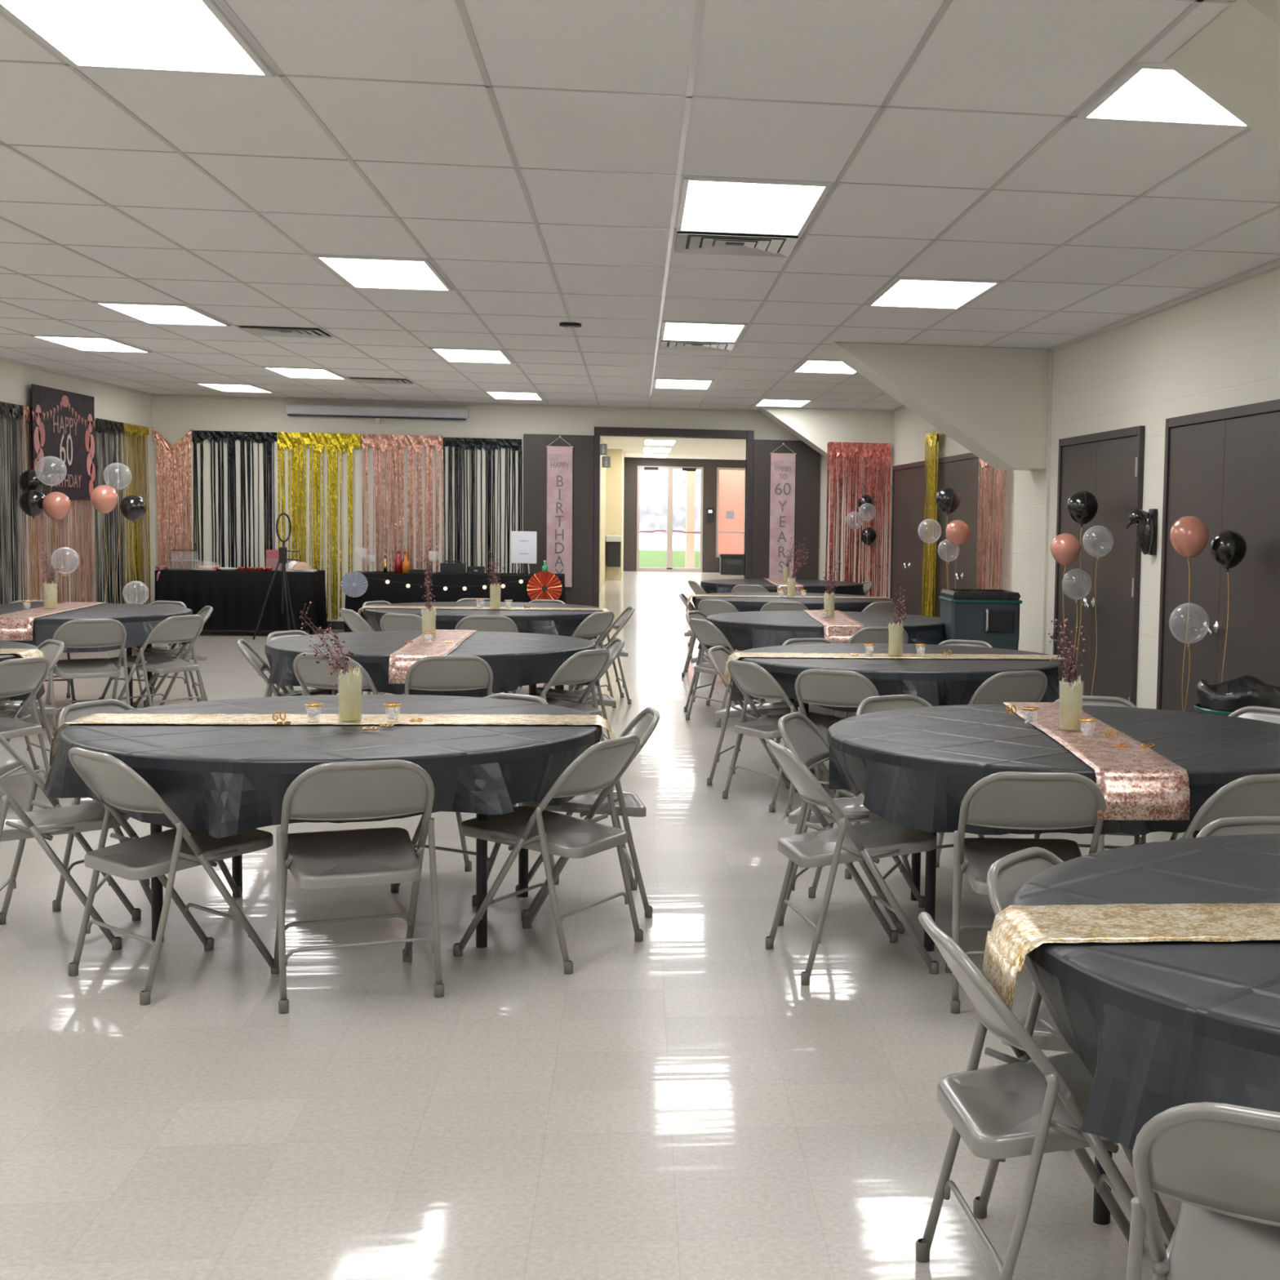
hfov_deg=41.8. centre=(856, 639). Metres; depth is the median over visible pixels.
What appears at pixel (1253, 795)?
folding chair
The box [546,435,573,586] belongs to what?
banner
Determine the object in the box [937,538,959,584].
balloon
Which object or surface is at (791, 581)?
vase
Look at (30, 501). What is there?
balloon
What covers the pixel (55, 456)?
balloon
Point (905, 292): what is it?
recessed light
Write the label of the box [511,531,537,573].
sign board
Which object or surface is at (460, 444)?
curtain
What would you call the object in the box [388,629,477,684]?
table runner
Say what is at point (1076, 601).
balloon
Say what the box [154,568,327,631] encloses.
cloth
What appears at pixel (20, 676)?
folding chair
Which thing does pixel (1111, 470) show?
door
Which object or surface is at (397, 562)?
bottle
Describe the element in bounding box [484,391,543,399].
recessed light
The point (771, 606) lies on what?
folding chair
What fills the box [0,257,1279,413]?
trim
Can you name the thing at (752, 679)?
folding chair
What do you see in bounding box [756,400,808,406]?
diffuser
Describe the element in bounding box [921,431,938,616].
curtain
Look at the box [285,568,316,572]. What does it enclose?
tray
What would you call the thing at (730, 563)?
bin
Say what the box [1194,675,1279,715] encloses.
bin
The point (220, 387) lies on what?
recessed light
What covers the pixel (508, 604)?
cup
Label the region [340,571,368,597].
fan
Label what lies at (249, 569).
dish
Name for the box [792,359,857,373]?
recessed light
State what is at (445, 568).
speaker box
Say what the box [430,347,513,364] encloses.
recessed light
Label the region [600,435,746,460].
ceiling
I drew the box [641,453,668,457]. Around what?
recessed light
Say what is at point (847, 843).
folding chair
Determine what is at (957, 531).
balloon
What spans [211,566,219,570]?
dish
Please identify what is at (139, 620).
tablecloth
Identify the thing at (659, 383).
recessed light
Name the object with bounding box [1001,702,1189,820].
table runner
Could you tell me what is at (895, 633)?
vase
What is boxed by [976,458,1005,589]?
curtain
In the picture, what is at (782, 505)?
banner
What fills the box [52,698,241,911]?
folding chair
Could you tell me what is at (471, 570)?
case
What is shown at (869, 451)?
curtain
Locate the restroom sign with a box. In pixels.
[600,444,610,467]
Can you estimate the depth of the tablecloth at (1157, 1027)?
2.85 m
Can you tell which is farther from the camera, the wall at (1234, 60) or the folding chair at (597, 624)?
the folding chair at (597, 624)
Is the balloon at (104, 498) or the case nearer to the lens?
the balloon at (104, 498)
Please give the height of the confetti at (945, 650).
0.033 m
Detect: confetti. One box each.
[271,711,285,720]
[276,720,290,724]
[362,726,377,730]
[379,724,394,727]
[408,718,422,721]
[943,649,951,655]
[1005,704,1017,713]
[1105,728,1117,737]
[1112,743,1126,747]
[1141,743,1154,747]
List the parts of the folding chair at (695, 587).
backrest, frame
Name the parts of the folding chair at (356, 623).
backrest, frame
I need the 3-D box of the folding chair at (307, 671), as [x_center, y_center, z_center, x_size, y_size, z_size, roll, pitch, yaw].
[-2.696,0.430,8.791,0.491,0.756,0.530,2,5,17]
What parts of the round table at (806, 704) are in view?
leg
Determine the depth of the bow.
18.80 m
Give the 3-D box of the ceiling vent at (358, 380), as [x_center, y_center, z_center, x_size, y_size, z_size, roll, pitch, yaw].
[-4.869,-2.653,16.922,0.560,0.017,0.560,0,4,-8]
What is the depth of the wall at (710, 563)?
41.59 m
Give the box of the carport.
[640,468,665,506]
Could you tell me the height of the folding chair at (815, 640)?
0.756 m
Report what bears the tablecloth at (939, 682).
on the round table at (806, 704)
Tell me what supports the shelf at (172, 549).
attached to the tier
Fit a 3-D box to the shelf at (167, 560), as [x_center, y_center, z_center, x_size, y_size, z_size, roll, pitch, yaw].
[-7.781,-0.919,19.126,0.320,0.008,0.220,0,4,-8]
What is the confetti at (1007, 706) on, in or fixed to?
on the tablecloth at (914, 767)
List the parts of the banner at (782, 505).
rod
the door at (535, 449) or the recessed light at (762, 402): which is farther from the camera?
the door at (535, 449)
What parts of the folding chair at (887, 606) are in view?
backrest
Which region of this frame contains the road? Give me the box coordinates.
[639,533,700,547]
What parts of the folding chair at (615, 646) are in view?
seat, frame, leg, backrest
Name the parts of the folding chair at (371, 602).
backrest, frame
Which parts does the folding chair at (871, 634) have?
backrest, frame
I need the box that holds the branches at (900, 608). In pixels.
[890,586,906,626]
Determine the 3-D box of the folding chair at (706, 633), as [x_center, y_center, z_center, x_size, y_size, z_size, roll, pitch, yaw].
[-0.933,0.220,11.998,0.530,0.756,0.491,-2,5,-34]
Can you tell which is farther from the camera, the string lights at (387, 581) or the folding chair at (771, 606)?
the string lights at (387, 581)
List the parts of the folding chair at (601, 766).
leg, seat, leg, leg, frame, backrest, leg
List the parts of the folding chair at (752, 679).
leg, backrest, frame, leg, seat, leg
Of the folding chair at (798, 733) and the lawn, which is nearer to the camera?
the folding chair at (798, 733)
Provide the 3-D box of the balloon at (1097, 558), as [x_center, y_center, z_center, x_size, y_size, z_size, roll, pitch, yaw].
[1.555,-0.020,10.781,0.200,1.450,0.200,0,4,-8]
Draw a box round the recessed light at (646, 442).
[643,439,676,445]
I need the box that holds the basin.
[605,535,622,542]
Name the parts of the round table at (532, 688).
leg, leg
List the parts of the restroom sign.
sign plate, sign plate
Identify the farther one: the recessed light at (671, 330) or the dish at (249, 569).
the dish at (249, 569)
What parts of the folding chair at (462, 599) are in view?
frame, backrest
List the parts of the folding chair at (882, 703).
leg, backrest, frame, leg, leg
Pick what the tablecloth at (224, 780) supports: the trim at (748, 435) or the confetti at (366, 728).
the confetti at (366, 728)
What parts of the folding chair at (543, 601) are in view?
frame, backrest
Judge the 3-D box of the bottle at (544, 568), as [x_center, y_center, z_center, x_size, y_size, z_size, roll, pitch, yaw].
[-3.688,-0.854,19.527,0.070,0.171,0.070,0,4,-8]
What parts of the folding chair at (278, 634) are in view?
backrest, frame, leg, seat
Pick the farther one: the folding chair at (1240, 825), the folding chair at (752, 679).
the folding chair at (752, 679)
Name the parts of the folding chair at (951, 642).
backrest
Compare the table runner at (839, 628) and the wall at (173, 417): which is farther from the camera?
the wall at (173, 417)
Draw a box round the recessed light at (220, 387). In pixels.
[195,382,274,392]
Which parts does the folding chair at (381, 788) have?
leg, leg, seat, frame, backrest, leg, leg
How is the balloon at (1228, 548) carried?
on the floor
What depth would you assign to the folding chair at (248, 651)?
9.41 m
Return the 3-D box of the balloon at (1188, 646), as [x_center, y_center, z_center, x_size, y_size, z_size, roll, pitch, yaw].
[1.664,0.352,8.346,0.200,1.081,0.200,0,4,-8]
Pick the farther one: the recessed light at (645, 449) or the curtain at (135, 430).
the recessed light at (645, 449)
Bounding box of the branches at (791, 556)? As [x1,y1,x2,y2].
[783,536,804,567]
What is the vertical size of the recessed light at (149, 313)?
0.011 m
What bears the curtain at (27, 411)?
hanging from the wall at (110, 403)
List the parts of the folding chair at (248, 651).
backrest, frame, leg, leg, seat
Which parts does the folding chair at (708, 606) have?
backrest, frame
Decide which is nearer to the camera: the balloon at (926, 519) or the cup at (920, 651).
the cup at (920, 651)
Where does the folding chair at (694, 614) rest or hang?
on the floor
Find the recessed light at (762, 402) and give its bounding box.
[754,398,812,407]
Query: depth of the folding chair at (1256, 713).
6.86 m
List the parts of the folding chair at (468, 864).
leg, leg, leg, frame, backrest, leg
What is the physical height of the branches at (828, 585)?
0.395 m
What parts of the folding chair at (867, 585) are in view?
backrest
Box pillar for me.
[685,471,695,568]
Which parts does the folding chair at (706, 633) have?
leg, seat, backrest, frame, leg, leg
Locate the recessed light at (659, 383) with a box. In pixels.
[653,377,714,389]
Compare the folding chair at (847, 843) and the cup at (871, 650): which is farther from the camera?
the cup at (871, 650)
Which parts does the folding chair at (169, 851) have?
leg, backrest, frame, leg, leg, seat, leg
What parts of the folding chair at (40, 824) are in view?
leg, backrest, leg, frame, seat, leg, leg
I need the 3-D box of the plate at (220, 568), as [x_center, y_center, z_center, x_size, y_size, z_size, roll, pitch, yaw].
[-7.257,-0.816,19.052,0.220,0.034,0.220,0,4,-8]
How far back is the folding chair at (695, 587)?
18.39 m
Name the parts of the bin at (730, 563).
lid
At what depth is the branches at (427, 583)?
9.68 m
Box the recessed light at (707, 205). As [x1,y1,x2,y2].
[675,176,831,235]
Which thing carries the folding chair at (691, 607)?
on the floor
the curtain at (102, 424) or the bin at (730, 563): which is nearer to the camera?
the curtain at (102, 424)
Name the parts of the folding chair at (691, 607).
frame, seat, backrest, leg, leg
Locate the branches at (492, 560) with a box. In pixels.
[483,547,505,586]
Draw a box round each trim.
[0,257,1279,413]
[592,426,754,607]
[1041,352,1053,653]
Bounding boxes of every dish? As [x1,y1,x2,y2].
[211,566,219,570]
[237,566,245,571]
[246,567,254,571]
[255,567,263,571]
[264,567,272,571]
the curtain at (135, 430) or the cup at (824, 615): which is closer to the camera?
the cup at (824, 615)
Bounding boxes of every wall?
[0,360,155,604]
[152,396,883,621]
[599,436,605,592]
[604,448,624,580]
[623,457,746,572]
[718,470,744,554]
[758,406,894,484]
[882,266,1279,709]
[1164,0,1279,151]
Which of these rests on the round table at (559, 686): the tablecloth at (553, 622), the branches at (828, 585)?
the tablecloth at (553, 622)
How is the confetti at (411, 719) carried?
on the table runner at (95, 718)
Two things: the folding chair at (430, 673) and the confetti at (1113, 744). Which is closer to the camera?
the confetti at (1113, 744)
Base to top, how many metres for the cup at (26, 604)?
0.064 m
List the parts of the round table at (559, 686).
leg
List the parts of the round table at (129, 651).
leg, leg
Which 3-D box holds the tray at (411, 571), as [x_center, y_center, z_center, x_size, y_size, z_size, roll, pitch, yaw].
[-5.130,-0.810,19.438,0.250,0.042,0.210,0,4,-8]
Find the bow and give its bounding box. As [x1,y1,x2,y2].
[155,564,167,581]
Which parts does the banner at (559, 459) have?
rod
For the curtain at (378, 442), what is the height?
2.289 m
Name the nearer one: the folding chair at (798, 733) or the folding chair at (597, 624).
the folding chair at (798, 733)
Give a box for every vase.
[43,582,56,608]
[338,665,361,719]
[422,604,435,638]
[489,582,500,607]
[782,565,789,581]
[786,576,795,595]
[824,591,834,616]
[888,619,902,655]
[1059,674,1082,729]
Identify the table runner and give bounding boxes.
[0,601,106,640]
[0,648,49,679]
[49,713,614,766]
[357,605,613,630]
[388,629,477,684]
[685,594,895,613]
[724,652,1077,684]
[763,577,804,592]
[802,609,865,643]
[982,902,1279,1010]
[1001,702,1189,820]
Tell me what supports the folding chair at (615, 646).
on the floor
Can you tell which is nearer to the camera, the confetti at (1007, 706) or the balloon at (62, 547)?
the confetti at (1007, 706)
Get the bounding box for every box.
[266,549,281,570]
[440,560,466,573]
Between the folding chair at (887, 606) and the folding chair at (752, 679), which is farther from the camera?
the folding chair at (887, 606)
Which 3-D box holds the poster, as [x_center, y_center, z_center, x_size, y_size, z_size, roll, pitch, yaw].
[-7.960,-1.958,16.622,0.008,1.090,1.870,0,4,-8]
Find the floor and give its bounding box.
[0,571,1192,1279]
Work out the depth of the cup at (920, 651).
9.17 m
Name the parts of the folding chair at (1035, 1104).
leg, backrest, frame, seat, leg, pivot rod, leg, leg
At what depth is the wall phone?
41.69 m
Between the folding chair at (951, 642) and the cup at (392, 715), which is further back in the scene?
the folding chair at (951, 642)
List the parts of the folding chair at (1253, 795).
frame, backrest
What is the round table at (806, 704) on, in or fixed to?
on the floor
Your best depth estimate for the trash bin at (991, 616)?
11.86 m
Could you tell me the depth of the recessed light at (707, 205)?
6.89 m
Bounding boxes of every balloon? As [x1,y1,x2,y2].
[18,469,46,598]
[18,488,44,598]
[35,456,66,581]
[42,491,71,659]
[50,546,79,576]
[90,484,118,658]
[102,462,131,603]
[120,494,146,654]
[845,512,862,582]
[857,494,874,581]
[858,506,875,580]
[860,527,877,595]
[917,519,941,616]
[935,486,960,588]
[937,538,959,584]
[945,520,969,588]
[1050,533,1080,654]
[1062,568,1091,662]
[1066,490,1097,665]
[1082,525,1113,695]
[1168,603,1209,711]
[1169,515,1208,711]
[1209,529,1246,682]
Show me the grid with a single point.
(944, 6)
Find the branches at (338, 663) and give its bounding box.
[299,601,358,691]
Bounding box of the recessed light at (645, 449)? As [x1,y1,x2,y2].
[642,447,672,453]
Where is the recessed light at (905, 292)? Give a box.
[866,277,1001,309]
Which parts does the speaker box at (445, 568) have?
handle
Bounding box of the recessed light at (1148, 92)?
[1077,62,1249,128]
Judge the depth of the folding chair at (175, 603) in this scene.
12.71 m
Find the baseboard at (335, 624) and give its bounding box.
[320,621,344,629]
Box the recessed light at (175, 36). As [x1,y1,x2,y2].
[0,0,274,77]
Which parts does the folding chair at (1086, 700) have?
leg, frame, backrest, leg, leg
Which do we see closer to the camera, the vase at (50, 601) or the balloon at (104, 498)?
the vase at (50, 601)
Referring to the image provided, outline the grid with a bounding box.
[0,0,1279,409]
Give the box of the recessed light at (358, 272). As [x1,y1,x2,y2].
[313,254,452,291]
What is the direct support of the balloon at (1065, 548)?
on the floor
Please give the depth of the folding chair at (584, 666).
9.13 m
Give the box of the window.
[715,467,745,557]
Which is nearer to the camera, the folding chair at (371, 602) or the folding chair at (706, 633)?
the folding chair at (706, 633)
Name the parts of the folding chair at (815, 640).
leg, backrest, frame, leg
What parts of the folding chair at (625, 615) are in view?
seat, leg, frame, leg, backrest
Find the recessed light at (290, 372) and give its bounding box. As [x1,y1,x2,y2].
[262,366,346,379]
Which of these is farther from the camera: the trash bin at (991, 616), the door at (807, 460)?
the door at (807, 460)
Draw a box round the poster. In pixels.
[31,383,95,500]
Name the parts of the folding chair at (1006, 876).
leg, frame, backrest, seat, leg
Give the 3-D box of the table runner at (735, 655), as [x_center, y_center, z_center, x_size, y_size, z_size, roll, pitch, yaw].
[0.251,0.163,9.154,1.958,0.154,0.298,0,4,-8]
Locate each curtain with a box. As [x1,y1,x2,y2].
[0,401,26,604]
[22,405,97,603]
[94,417,126,604]
[122,422,150,604]
[152,426,192,568]
[191,430,276,568]
[277,431,360,620]
[360,434,443,572]
[443,437,522,573]
[825,441,890,597]
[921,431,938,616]
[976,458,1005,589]
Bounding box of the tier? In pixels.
[167,549,201,561]
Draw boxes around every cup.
[21,600,31,608]
[304,702,322,720]
[383,702,401,719]
[422,631,434,642]
[475,599,484,607]
[504,600,512,607]
[777,589,784,596]
[800,589,806,596]
[820,609,829,617]
[863,643,875,654]
[915,643,926,654]
[1022,706,1039,724]
[1078,717,1096,736]
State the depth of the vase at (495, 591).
12.79 m
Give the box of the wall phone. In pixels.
[706,508,713,521]
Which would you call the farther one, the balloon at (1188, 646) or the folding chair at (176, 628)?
the folding chair at (176, 628)
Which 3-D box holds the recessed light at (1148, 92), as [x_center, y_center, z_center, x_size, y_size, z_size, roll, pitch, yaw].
[1.033,-1.644,5.007,0.575,0.011,0.636,0,4,-8]
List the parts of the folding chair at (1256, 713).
leg, frame, backrest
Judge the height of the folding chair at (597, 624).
0.756 m
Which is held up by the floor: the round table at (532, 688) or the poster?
the round table at (532, 688)
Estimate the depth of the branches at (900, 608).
9.12 m
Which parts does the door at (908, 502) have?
handle, handle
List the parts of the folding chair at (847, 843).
leg, backrest, frame, leg, seat, leg, leg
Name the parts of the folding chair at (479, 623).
backrest, frame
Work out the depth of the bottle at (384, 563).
19.32 m
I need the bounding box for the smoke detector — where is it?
[559,322,581,330]
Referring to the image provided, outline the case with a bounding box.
[467,566,484,573]
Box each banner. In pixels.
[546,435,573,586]
[768,442,796,578]
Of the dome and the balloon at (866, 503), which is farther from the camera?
the balloon at (866, 503)
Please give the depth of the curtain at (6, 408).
15.30 m
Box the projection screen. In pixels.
[284,404,468,423]
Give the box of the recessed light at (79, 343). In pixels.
[30,334,151,352]
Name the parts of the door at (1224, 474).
handle lever, handle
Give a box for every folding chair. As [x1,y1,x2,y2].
[0,639,64,773]
[0,656,58,801]
[0,734,141,950]
[9,600,76,703]
[41,618,130,736]
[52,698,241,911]
[67,746,273,1005]
[98,600,192,705]
[110,614,204,706]
[132,605,213,707]
[236,638,336,697]
[266,630,339,696]
[272,760,444,1013]
[293,653,380,695]
[339,608,395,694]
[360,600,391,694]
[379,613,422,694]
[391,693,559,906]
[402,654,493,696]
[453,734,643,974]
[454,615,519,694]
[457,598,508,693]
[499,599,570,693]
[515,706,659,921]
[536,637,624,739]
[536,648,609,741]
[542,611,616,707]
[571,605,635,704]
[679,593,696,676]
[684,610,738,711]
[685,617,769,727]
[688,580,706,646]
[694,599,742,681]
[706,645,799,789]
[722,659,844,813]
[731,584,768,592]
[760,601,808,611]
[765,739,938,985]
[772,637,848,773]
[777,711,924,933]
[786,668,879,816]
[830,626,908,715]
[844,694,984,891]
[861,600,894,613]
[862,581,872,595]
[915,911,1167,1279]
[937,639,993,648]
[945,771,1105,1013]
[968,670,1047,704]
[973,846,1174,1242]
[1033,695,1146,848]
[1125,1102,1279,1279]
[1130,773,1279,845]
[1168,706,1279,840]
[1195,816,1279,837]
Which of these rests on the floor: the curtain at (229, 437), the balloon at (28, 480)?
the balloon at (28, 480)
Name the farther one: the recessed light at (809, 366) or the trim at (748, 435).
the trim at (748, 435)
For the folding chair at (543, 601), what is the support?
on the floor
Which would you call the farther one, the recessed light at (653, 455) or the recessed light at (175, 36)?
the recessed light at (653, 455)
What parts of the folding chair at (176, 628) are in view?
leg, leg, seat, frame, leg, backrest, leg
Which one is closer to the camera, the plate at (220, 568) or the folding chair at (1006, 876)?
the folding chair at (1006, 876)
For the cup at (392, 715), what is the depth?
5.94 m
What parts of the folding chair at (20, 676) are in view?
seat, backrest, frame, leg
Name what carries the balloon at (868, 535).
on the floor
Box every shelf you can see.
[167,560,201,561]
[169,549,199,551]
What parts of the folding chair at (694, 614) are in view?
leg, backrest, frame, seat, leg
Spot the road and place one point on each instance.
(646, 540)
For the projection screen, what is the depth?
20.04 m
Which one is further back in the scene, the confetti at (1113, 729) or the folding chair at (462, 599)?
the folding chair at (462, 599)
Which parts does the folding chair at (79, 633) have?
leg, leg, seat, frame, backrest, leg, leg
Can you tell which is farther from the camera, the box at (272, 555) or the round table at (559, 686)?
the box at (272, 555)
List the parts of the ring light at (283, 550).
leg, leg, leg, phone arm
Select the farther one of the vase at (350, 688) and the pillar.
the pillar
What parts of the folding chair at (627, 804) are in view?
leg, leg, seat, leg, frame, leg, backrest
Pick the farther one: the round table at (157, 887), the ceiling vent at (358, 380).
the ceiling vent at (358, 380)
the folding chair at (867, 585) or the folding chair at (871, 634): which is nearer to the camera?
the folding chair at (871, 634)
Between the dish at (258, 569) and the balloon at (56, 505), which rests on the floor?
the balloon at (56, 505)
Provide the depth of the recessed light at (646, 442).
31.90 m
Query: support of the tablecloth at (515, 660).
on the round table at (532, 688)
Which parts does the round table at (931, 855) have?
leg, leg, leg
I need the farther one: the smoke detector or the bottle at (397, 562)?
the bottle at (397, 562)
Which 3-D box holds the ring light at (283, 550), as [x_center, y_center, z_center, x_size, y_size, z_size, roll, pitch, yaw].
[-6.405,-0.709,18.433,0.370,1.419,0.546,5,6,42]
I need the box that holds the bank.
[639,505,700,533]
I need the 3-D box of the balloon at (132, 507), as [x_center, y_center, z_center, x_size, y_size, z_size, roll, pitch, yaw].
[-6.485,-0.525,14.827,0.218,1.549,0.218,0,4,-8]
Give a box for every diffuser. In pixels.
[643,448,671,452]
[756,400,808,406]
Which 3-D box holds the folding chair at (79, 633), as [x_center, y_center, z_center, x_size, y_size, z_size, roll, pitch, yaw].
[-5.110,0.222,10.941,0.491,0.756,0.530,-2,5,-37]
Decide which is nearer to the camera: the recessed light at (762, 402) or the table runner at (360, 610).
the table runner at (360, 610)
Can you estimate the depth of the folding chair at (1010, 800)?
5.08 m
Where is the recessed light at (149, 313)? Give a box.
[93,301,230,326]
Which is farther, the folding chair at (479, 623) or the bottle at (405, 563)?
the bottle at (405, 563)
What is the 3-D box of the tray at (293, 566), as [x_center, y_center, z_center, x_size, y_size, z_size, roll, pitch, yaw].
[-6.477,-0.865,19.254,0.320,0.130,0.256,0,4,-8]
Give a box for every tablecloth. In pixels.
[0,603,192,652]
[0,640,44,701]
[43,694,604,838]
[264,631,599,697]
[362,601,603,639]
[692,592,889,612]
[697,610,946,650]
[700,578,864,595]
[729,643,1071,711]
[826,704,1279,835]
[1012,833,1279,1149]
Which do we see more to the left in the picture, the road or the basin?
the basin
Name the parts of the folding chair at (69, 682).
frame, leg, leg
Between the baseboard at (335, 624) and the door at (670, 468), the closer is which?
the baseboard at (335, 624)
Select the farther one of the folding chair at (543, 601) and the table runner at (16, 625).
the folding chair at (543, 601)
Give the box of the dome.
[191,564,220,570]
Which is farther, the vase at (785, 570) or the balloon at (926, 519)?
the vase at (785, 570)
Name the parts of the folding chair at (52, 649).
leg, leg, seat, frame, leg, backrest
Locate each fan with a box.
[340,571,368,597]
[527,571,561,599]
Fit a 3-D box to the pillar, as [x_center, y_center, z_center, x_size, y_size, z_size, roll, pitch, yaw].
[-4.424,-3.883,43.984,0.230,4.020,0.300,0,4,-8]
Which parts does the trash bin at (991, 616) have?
handle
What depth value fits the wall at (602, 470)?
32.58 m
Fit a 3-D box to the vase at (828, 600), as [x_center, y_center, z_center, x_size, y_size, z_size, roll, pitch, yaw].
[-0.209,-0.272,12.448,0.088,0.201,0.088,0,4,-8]
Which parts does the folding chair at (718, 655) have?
leg, backrest, frame, leg, seat, leg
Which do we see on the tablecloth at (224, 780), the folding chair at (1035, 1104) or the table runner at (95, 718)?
the table runner at (95, 718)
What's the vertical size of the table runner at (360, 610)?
0.154 m
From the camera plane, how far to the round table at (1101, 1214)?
3.57 m
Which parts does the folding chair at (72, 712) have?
leg, seat, backrest, frame, leg, leg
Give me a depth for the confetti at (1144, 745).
5.64 m
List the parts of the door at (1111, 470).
handle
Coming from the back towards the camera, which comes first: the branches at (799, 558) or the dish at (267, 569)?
the dish at (267, 569)
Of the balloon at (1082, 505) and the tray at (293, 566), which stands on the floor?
the balloon at (1082, 505)
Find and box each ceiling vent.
[237,325,331,338]
[348,377,413,384]
[660,340,735,351]
[674,231,799,257]
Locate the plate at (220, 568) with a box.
[217,567,236,570]
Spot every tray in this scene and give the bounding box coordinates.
[191,568,220,570]
[285,560,316,572]
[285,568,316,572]
[408,568,432,573]
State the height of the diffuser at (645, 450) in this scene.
0.006 m
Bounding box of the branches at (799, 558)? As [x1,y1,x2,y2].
[789,543,808,579]
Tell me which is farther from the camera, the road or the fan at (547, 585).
the road
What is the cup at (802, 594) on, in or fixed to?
on the table runner at (693, 595)
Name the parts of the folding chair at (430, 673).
backrest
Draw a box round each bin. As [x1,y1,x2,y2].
[719,553,744,574]
[938,588,1022,649]
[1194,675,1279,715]
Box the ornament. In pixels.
[1126,507,1157,555]
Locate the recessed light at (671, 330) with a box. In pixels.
[660,320,747,342]
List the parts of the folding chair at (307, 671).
backrest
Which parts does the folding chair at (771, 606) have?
backrest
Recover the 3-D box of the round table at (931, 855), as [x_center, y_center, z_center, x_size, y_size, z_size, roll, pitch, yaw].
[0.812,0.711,6.074,1.770,0.735,1.770,1,4,-2]
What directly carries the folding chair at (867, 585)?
on the floor
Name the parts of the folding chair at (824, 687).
leg, leg, seat, backrest, frame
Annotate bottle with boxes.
[383,559,386,573]
[394,551,402,573]
[402,553,408,573]
[542,560,547,571]
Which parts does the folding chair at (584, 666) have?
leg, seat, frame, backrest, leg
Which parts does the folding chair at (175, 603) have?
leg, leg, seat, leg, frame, backrest, leg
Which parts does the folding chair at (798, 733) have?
leg, backrest, frame, leg, seat, leg, leg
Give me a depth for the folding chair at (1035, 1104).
3.08 m
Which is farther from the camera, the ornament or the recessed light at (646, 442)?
the recessed light at (646, 442)
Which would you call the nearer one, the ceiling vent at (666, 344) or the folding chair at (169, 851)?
the folding chair at (169, 851)
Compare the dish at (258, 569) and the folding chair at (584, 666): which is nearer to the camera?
the folding chair at (584, 666)
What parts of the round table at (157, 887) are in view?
leg, leg, leg, leg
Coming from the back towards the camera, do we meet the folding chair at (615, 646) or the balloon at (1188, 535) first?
the folding chair at (615, 646)
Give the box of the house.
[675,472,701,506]
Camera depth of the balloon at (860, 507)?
20.02 m
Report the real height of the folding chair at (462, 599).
0.756 m
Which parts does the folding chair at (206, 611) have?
leg, leg, seat, leg, frame, leg, backrest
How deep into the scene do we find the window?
41.84 m
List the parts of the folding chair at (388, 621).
frame, backrest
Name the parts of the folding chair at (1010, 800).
leg, leg, seat, frame, backrest, leg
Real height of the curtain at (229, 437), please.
2.264 m
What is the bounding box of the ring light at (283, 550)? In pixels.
[252,512,299,639]
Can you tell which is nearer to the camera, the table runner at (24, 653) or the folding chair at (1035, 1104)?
the folding chair at (1035, 1104)
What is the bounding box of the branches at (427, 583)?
[420,543,435,611]
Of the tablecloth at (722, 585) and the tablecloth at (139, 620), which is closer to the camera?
the tablecloth at (139, 620)
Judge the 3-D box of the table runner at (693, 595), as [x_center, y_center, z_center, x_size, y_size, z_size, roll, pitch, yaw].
[-0.615,-0.332,15.476,1.960,0.154,0.298,0,4,-8]
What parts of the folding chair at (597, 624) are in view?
frame, backrest, leg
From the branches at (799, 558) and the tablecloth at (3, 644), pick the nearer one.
the tablecloth at (3, 644)
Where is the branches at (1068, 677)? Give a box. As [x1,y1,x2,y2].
[1048,618,1085,687]
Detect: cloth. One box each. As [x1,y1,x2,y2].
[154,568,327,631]
[344,570,565,631]
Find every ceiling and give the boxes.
[0,0,1279,410]
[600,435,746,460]
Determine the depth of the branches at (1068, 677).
6.02 m
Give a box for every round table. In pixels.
[126,643,152,706]
[150,803,528,947]
[324,684,536,696]
[554,684,564,689]
[788,697,808,716]
[910,830,1199,951]
[1093,1151,1112,1225]
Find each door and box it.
[523,433,594,606]
[636,465,703,572]
[751,439,820,579]
[889,452,983,617]
[1053,425,1145,706]
[1155,399,1279,712]
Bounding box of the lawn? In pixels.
[639,546,699,568]
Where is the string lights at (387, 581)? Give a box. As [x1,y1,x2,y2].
[366,577,529,591]
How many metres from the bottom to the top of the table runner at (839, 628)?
0.149 m
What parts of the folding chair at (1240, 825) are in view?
backrest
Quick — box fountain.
[605,531,622,566]
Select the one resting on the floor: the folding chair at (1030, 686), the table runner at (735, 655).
the folding chair at (1030, 686)
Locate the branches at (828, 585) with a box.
[822,560,844,599]
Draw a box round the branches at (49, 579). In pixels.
[40,551,62,595]
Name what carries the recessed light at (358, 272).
in the ceiling at (1023, 56)
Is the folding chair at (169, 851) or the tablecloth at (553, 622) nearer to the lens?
the folding chair at (169, 851)

